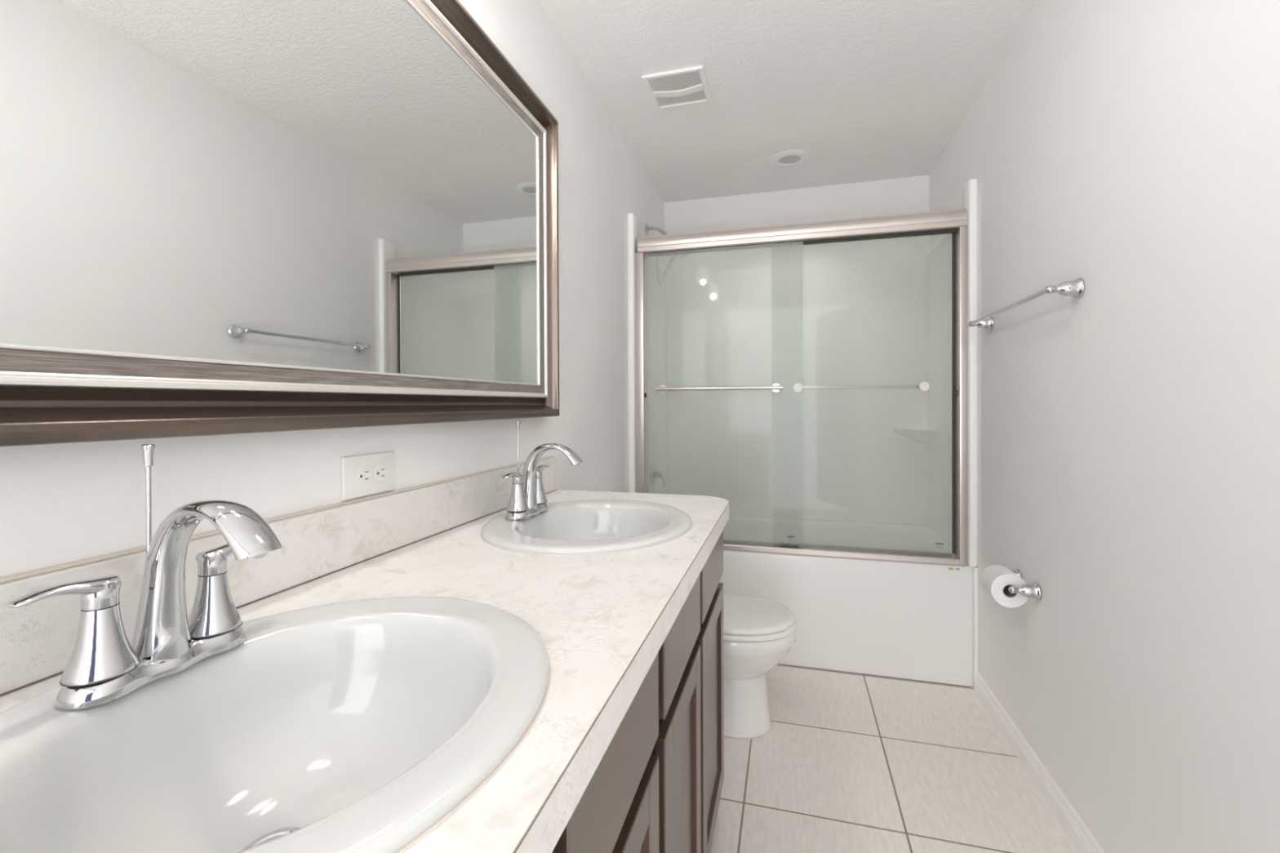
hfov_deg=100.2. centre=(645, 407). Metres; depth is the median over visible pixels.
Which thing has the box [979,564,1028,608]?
toilet paper roll
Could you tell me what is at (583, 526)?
sink
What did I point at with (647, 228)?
shower
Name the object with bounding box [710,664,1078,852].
floor
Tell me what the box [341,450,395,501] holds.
wall outlet
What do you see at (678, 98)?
grille
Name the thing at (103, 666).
faucet
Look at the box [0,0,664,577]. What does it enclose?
wall
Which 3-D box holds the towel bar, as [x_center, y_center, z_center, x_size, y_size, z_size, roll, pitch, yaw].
[1.212,-0.323,1.763,0.081,0.054,0.706,0,0,15]
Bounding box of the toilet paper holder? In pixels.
[1005,568,1041,600]
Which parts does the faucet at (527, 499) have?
lever, handle, lift rod, knob, plate, handle, lever, spout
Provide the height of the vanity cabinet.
0.874 m
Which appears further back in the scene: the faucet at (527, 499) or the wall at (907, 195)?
the wall at (907, 195)
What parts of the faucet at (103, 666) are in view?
lever, handle, knob, lift rod, plate, spout, lever, handle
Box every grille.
[648,71,702,92]
[656,89,706,106]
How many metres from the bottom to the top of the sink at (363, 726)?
0.160 m
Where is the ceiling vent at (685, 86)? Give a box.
[641,65,711,110]
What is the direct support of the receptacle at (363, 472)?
attached to the wall outlet at (366, 474)
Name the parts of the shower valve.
lever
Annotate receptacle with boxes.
[357,466,370,484]
[374,463,386,481]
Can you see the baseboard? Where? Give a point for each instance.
(1077, 833)
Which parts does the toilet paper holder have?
mounting post, mounting post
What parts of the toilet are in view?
lid, seat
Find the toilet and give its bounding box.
[723,592,795,739]
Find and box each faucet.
[5,444,283,710]
[501,420,582,520]
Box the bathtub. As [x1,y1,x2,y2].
[719,515,972,687]
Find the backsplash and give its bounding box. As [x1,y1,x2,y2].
[0,457,556,693]
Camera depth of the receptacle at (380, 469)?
1.03 m
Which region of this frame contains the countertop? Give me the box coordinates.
[0,456,728,852]
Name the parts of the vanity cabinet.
drawer, door, frame, door, drawer, panel, door, drawer, panel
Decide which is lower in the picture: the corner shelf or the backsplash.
the backsplash
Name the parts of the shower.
shower arm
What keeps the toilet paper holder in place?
attached to the wall at (1129, 427)
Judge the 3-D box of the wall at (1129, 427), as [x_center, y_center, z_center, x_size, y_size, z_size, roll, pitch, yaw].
[1.063,-0.044,0.856,0.100,2.476,4.607,0,0,15]
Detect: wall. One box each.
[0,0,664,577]
[664,175,928,273]
[928,0,1279,852]
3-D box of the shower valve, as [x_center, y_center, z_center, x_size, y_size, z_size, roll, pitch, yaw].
[0.073,0.387,3.038,0.066,0.129,0.124,0,0,15]
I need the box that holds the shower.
[644,223,689,284]
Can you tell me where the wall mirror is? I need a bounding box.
[0,0,559,446]
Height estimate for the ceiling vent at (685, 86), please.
0.014 m
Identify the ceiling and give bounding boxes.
[537,0,1035,202]
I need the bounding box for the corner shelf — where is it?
[893,427,935,443]
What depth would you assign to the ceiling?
2.09 m
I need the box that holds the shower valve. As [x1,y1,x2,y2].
[650,463,665,486]
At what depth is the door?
2.47 m
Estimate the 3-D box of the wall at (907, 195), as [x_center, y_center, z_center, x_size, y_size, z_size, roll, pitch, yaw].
[0.867,-0.058,3.243,1.520,2.476,0.100,0,0,15]
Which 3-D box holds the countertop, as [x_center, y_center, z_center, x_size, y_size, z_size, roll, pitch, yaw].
[-0.247,0.245,0.876,0.597,0.157,1.720,0,0,15]
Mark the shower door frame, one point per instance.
(954, 222)
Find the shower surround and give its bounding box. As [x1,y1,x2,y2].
[627,178,977,689]
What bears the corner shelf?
attached to the shower surround
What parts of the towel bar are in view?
mounting post, mounting post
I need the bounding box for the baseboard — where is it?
[974,672,1104,852]
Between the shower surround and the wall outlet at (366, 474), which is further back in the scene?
the shower surround
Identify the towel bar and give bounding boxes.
[968,277,1084,329]
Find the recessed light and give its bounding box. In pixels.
[769,149,808,168]
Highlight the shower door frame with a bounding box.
[635,208,967,564]
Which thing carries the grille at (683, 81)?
attached to the ceiling vent at (685, 86)
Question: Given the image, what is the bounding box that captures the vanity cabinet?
[551,530,724,852]
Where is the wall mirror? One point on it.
(218, 217)
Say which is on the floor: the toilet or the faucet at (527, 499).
the toilet
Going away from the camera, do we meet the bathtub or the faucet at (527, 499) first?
the faucet at (527, 499)
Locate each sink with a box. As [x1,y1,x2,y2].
[0,596,551,852]
[480,499,693,555]
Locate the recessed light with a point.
(793, 157)

